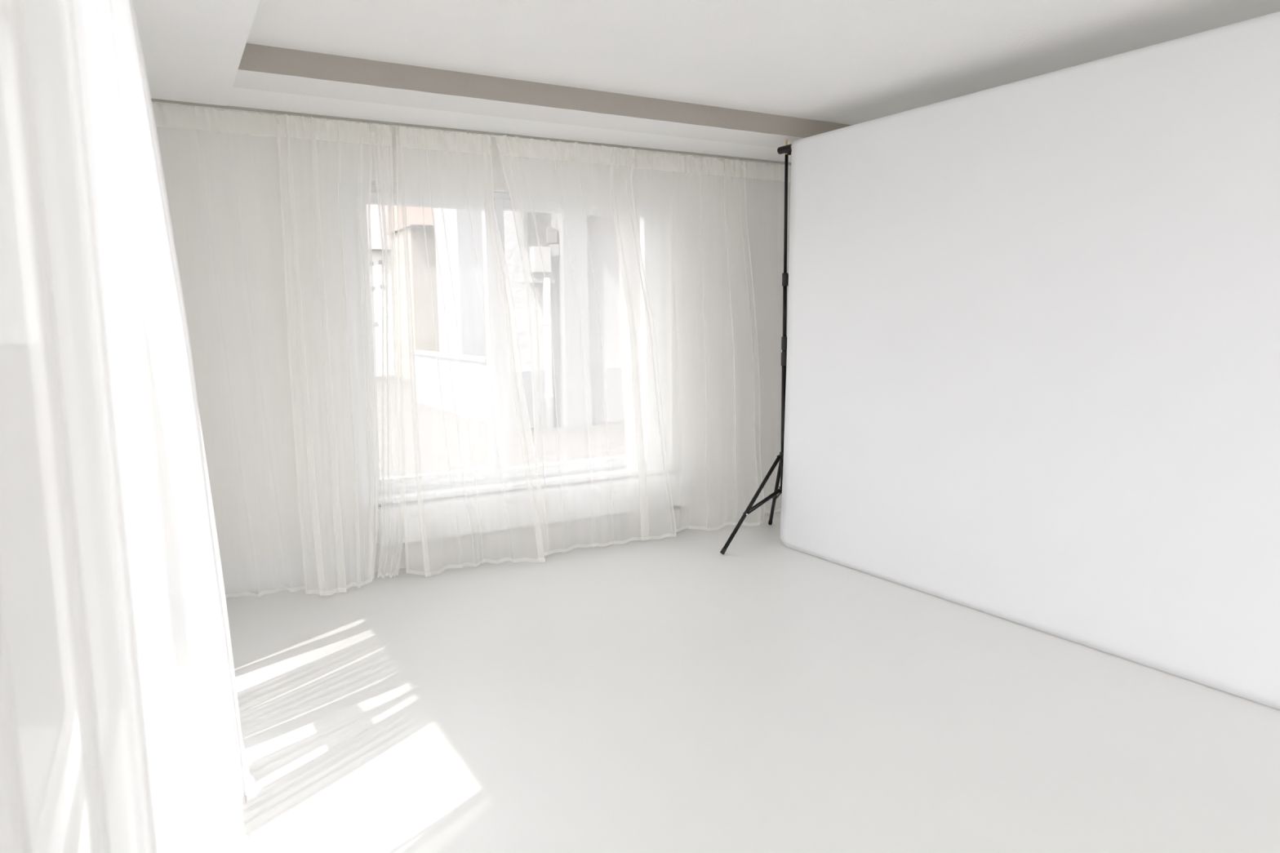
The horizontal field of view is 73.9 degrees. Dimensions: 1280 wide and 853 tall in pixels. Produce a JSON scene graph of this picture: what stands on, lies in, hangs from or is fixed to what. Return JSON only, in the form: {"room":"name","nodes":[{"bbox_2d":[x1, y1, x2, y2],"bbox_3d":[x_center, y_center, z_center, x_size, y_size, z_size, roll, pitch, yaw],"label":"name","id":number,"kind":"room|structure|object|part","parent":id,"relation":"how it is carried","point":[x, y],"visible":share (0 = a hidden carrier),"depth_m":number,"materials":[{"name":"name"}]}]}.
{"room":"studio","nodes":[
{"label":"studio","id":0,"kind":"room"},
{"bbox_2d":[155,103,791,572],"bbox_3d":[0.266,-0.764,6.138,7.270,2.950,0.320,-5,8,-29],"label":"wall","id":1,"kind":"structure","parent":0,"point":[223,188],"depth_m":4.76,"materials":[{"name":"paint"}]},
{"bbox_2d":[221,542,367,594],"bbox_3d":[-2.172,0.830,4.755,1.250,0.190,0.018,-5,8,-29],"label":"baseboard","id":2,"kind":"structure","parent":1,"relation":"attached to","point":[272,571],"depth_m":4.82,"materials":[{"name":"white plastic"}]},
{"bbox_2d":[341,182,674,506],"bbox_3d":[-0.767,-0.547,5.483,2.182,1.877,0.215,-5,8,-29],"label":"window","id":3,"kind":"structure","parent":1,"relation":"in","point":[489,479],"depth_m":5.28,"materials":[{"name":"white plastic"}]},
{"bbox_3d":[-1.287,-0.519,5.259,0.845,1.770,0.070,-5,8,-29],"label":"sash","id":4,"kind":"part","parent":3,"relation":"part of","materials":[{"name":"clear glass"}]},
{"bbox_3d":[-0.896,-0.424,5.425,0.020,0.140,0.045,-5,8,-29],"label":"handle","id":5,"kind":"part","parent":3,"relation":"part of","materials":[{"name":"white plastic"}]},
{"bbox_3d":[-0.742,0.371,5.572,2.180,0.032,0.150,-5,8,-29],"label":"sill","id":6,"kind":"part","parent":3,"relation":"part of","materials":[{"name":"white plastic"}]},
{"bbox_3d":[-0.422,-0.588,5.740,1.140,1.785,0.070,-5,8,-29],"label":"sash","id":7,"kind":"part","parent":3,"relation":"part of","materials":[{"name":"clear glass"}]},
{"bbox_2d":[374,471,680,546],"bbox_3d":[-0.626,0.536,5.537,2.137,0.259,0.118,-5,8,-29],"label":"radiator","id":8,"kind":"object","parent":1,"relation":"attached to","point":[492,506],"visible":0.54,"depth_m":5.34,"materials":[{"name":"metal"}]},
{"bbox_2d":[374,471,680,511],"bbox_3d":[-0.631,0.418,5.528,2.125,0.021,0.099,-5,8,-29],"label":"window sill","id":9,"kind":"structure","parent":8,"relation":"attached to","point":[442,504],"depth_m":5.37,"materials":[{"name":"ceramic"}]},
{"bbox_2d":[226,511,1279,852],"bbox_3d":[2.494,1.274,2.437,7.270,0.200,9.300,-5,8,-29],"label":"floor","id":10,"kind":"structure","parent":0,"point":[678,694],"depth_m":3.18,"materials":[{"name":"paint"}]},
{"bbox_2d":[720,139,788,554],"bbox_3d":[0.827,-0.501,5.442,0.789,2.591,0.894,-5,8,-29],"label":"stand","id":11,"kind":"object","parent":10,"relation":"on","point":[780,458],"visible":0.66,"depth_m":5.48,"materials":[{"name":"black metal"}]},
{"bbox_3d":[0.716,0.501,5.479,0.482,0.589,0.042,-5,8,-29],"label":"leg","id":12,"kind":"part","parent":11,"relation":"part of","materials":[{"name":"black metal"}]},
{"bbox_3d":[0.941,0.447,5.884,0.025,0.589,0.493,-1,7,0],"label":"leg","id":13,"kind":"part","parent":11,"relation":"part of","materials":[{"name":"black metal"}]},
{"bbox_2d":[777,143,791,155],"bbox_3d":[1.910,-1.534,3.728,0.045,0.062,3.904,-5,9,-31],"label":"crossbar","id":14,"kind":"object","parent":11,"relation":"attached to","point":[786,148],"visible":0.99,"depth_m":5.30,"materials":[{"name":"black plastic"}]},
{"bbox_2d":[779,11,1279,710],"bbox_3d":[1.896,-0.310,3.926,0.079,2.568,3.642,-5,9,-31],"label":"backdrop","id":15,"kind":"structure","parent":14,"relation":"hanging from","point":[1033,362],"depth_m":3.83,"materials":[{"name":"fabric"}]},
{"bbox_2d":[246,0,1279,124],"bbox_3d":[2.463,-1.662,2.060,7.270,0.280,9.300,-5,8,-29],"label":"ceiling","id":16,"kind":"structure","parent":0,"point":[850,62],"depth_m":3.77,"materials":[{"name":"paint"}]},
{"bbox_2d":[133,0,259,110],"bbox_3d":[-0.330,-1.239,0.529,0.656,0.130,8.700,-5,8,-29],"label":"ceiling","id":17,"kind":"structure","parent":16,"relation":"attached to","point":[193,50],"depth_m":3.40,"materials":[{"name":"paint"}]},
{"bbox_3d":[-1.377,-1.367,2.174,0.025,0.011,4.400,-5,8,-29],"label":"rail","id":18,"kind":"object","parent":17,"relation":"attached to","visible":0},
{"bbox_2d":[0,0,193,852],"bbox_3d":[-0.740,0.071,1.105,0.084,2.577,1.386,-4,8,-23],"label":"sheer curtain","id":19,"kind":"object","parent":18,"relation":"hanging from","point":[91,756],"visible":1,"depth_m":1.17,"materials":[{"name":"white fabric"}]},
{"bbox_2d":[111,0,255,852],"bbox_3d":[-1.641,-0.158,2.973,0.295,2.577,2.875,-5,8,-30],"label":"sheer curtain","id":20,"kind":"object","parent":18,"relation":"hanging from","point":[219,778],"visible":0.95,"depth_m":2.16,"materials":[{"name":"white fabric"}]},
{"bbox_2d":[225,43,851,165],"bbox_3d":[0.733,-1.900,5.602,6.214,0.131,0.824,-5,8,-29],"label":"ceiling beam","id":21,"kind":"structure","parent":16,"relation":"attached to","point":[268,77],"depth_m":4.54,"materials":[{"name":"paint"}]},
{"bbox_2d":[151,97,791,164],"bbox_3d":[-0.452,-1.781,5.309,4.580,0.010,0.020,-5,8,-29],"label":"rail","id":22,"kind":"object","parent":21,"relation":"attached to","point":[152,100],"visible":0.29,"depth_m":4.91,"materials":[{"name":"white metal"}]},
{"bbox_2d":[151,102,342,599],"bbox_3d":[-2.087,-0.353,4.527,0.834,2.580,0.158,-3,8,-16],"label":"sheer curtain","id":23,"kind":"object","parent":22,"relation":"hanging from","point":[181,117],"visible":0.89,"depth_m":4.42,"materials":[{"name":"white fabric"}]},
{"bbox_2d":[275,113,378,595],"bbox_3d":[-1.629,-0.374,4.652,0.535,2.580,0.272,-5,8,-29],"label":"sheer curtain","id":24,"kind":"object","parent":22,"relation":"hanging from","point":[287,126],"visible":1,"depth_m":4.69,"materials":[{"name":"white fabric"}]},
{"bbox_2d":[369,122,404,578],"bbox_3d":[-1.454,-0.400,4.846,0.226,2.580,0.075,-7,10,-41],"label":"sheer curtain","id":25,"kind":"object","parent":22,"relation":"hanging from","point":[383,134],"visible":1,"depth_m":4.87,"materials":[{"name":"white fabric"}]},
{"bbox_2d":[395,125,549,577],"bbox_3d":[-0.983,-0.427,5.020,0.890,2.580,0.250,-5,8,-29],"label":"sheer curtain","id":26,"kind":"object","parent":22,"relation":"hanging from","point":[433,550],"visible":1,"depth_m":5.04,"materials":[{"name":"white fabric"}]},
{"bbox_2d":[494,134,676,555],"bbox_3d":[-0.314,-0.488,5.433,1.166,2.580,0.181,-4,8,-26],"label":"sheer curtain","id":27,"kind":"object","parent":22,"relation":"hanging from","point":[636,508],"visible":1,"depth_m":5.44,"materials":[{"name":"white fabric"}]},
{"bbox_2d":[619,150,764,536],"bbox_3d":[0.399,-0.545,5.817,1.137,2.580,0.234,-5,8,-29],"label":"sheer curtain","id":28,"kind":"object","parent":22,"relation":"hanging from","point":[651,194],"visible":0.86,"depth_m":5.87,"materials":[{"name":"white fabric"}]},
{"bbox_2d":[726,159,791,519],"bbox_3d":[1.057,-0.618,6.326,1.030,2.580,0.048,-5,8,-29],"label":"sheer curtain","id":29,"kind":"object","parent":22,"relation":"hanging from","point":[756,170],"visible":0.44,"depth_m":6.07,"materials":[{"name":"white fabric"}]},
{"label":"outside","id":30,"kind":"structure","parent":0,"visible":0},
{"bbox_2d":[376,375,635,478],"bbox_3d":[-2.979,-0.157,15.631,130.000,0.300,150.000,-5,8,-29],"label":"ground","id":31,"kind":"structure","parent":30,"point":[479,430],"depth_m":11.68,"materials":[{"name":"white"}]},
{"bbox_2d":[366,204,395,376],"bbox_3d":[-9.921,-5.347,26.610,3.700,7.350,5.500,-5,8,-29],"label":"house","id":32,"kind":"structure","parent":31,"relation":"on","point":[376,248],"depth_m":25.20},
{"bbox_2d":[386,205,439,379],"bbox_3d":[-4.921,-4.521,24.471,3.980,6.150,2.680,-5,8,-29],"label":"building","id":33,"kind":"structure","parent":31,"relation":"on","point":[415,231],"depth_m":22.92,"materials":[{"name":"ceramic"}]},
{"bbox_2d":[412,350,488,422],"bbox_3d":[-3.476,-0.811,15.541,0.240,1.030,4.630,-5,8,-29],"label":"wall","id":34,"kind":"structure","parent":31,"relation":"on","point":[474,368],"depth_m":15.02,"materials":[{"name":"white"}]},
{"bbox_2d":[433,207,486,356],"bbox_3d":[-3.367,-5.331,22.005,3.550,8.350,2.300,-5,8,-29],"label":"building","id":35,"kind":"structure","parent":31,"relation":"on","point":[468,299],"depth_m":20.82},
{"bbox_2d":[486,210,636,430],"bbox_3d":[0.913,-4.846,16.687,9.540,8.650,9.000,-5,8,-29],"label":"building","id":36,"kind":"structure","parent":31,"relation":"on","point":[575,390],"depth_m":12.89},
{"bbox_2d":[523,211,559,302],"bbox_3d":[-1.403,-3.068,12.609,0.652,2.491,0.160,-5,8,-29],"label":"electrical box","id":37,"kind":"object","parent":36,"relation":"attached to","point":[535,255],"visible":0.38,"depth_m":12.55,"materials":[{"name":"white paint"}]},
{"bbox_2d":[542,277,553,427],"bbox_3d":[-1.394,-1.103,12.851,0.130,2.250,0.165,-5,8,-29],"label":"drainpipe","id":38,"kind":"object","parent":36,"relation":"attached to","point":[547,326],"visible":0.86,"depth_m":12.81,"materials":[{"name":"white metal"}]},
{"bbox_2d":[545,227,559,257],"bbox_3d":[-1.319,-2.757,12.729,0.190,0.420,0.100,-5,8,-29],"label":"electrical box","id":39,"kind":"object","parent":36,"relation":"attached to","point":[553,230],"visible":0.51,"depth_m":12.69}
]}

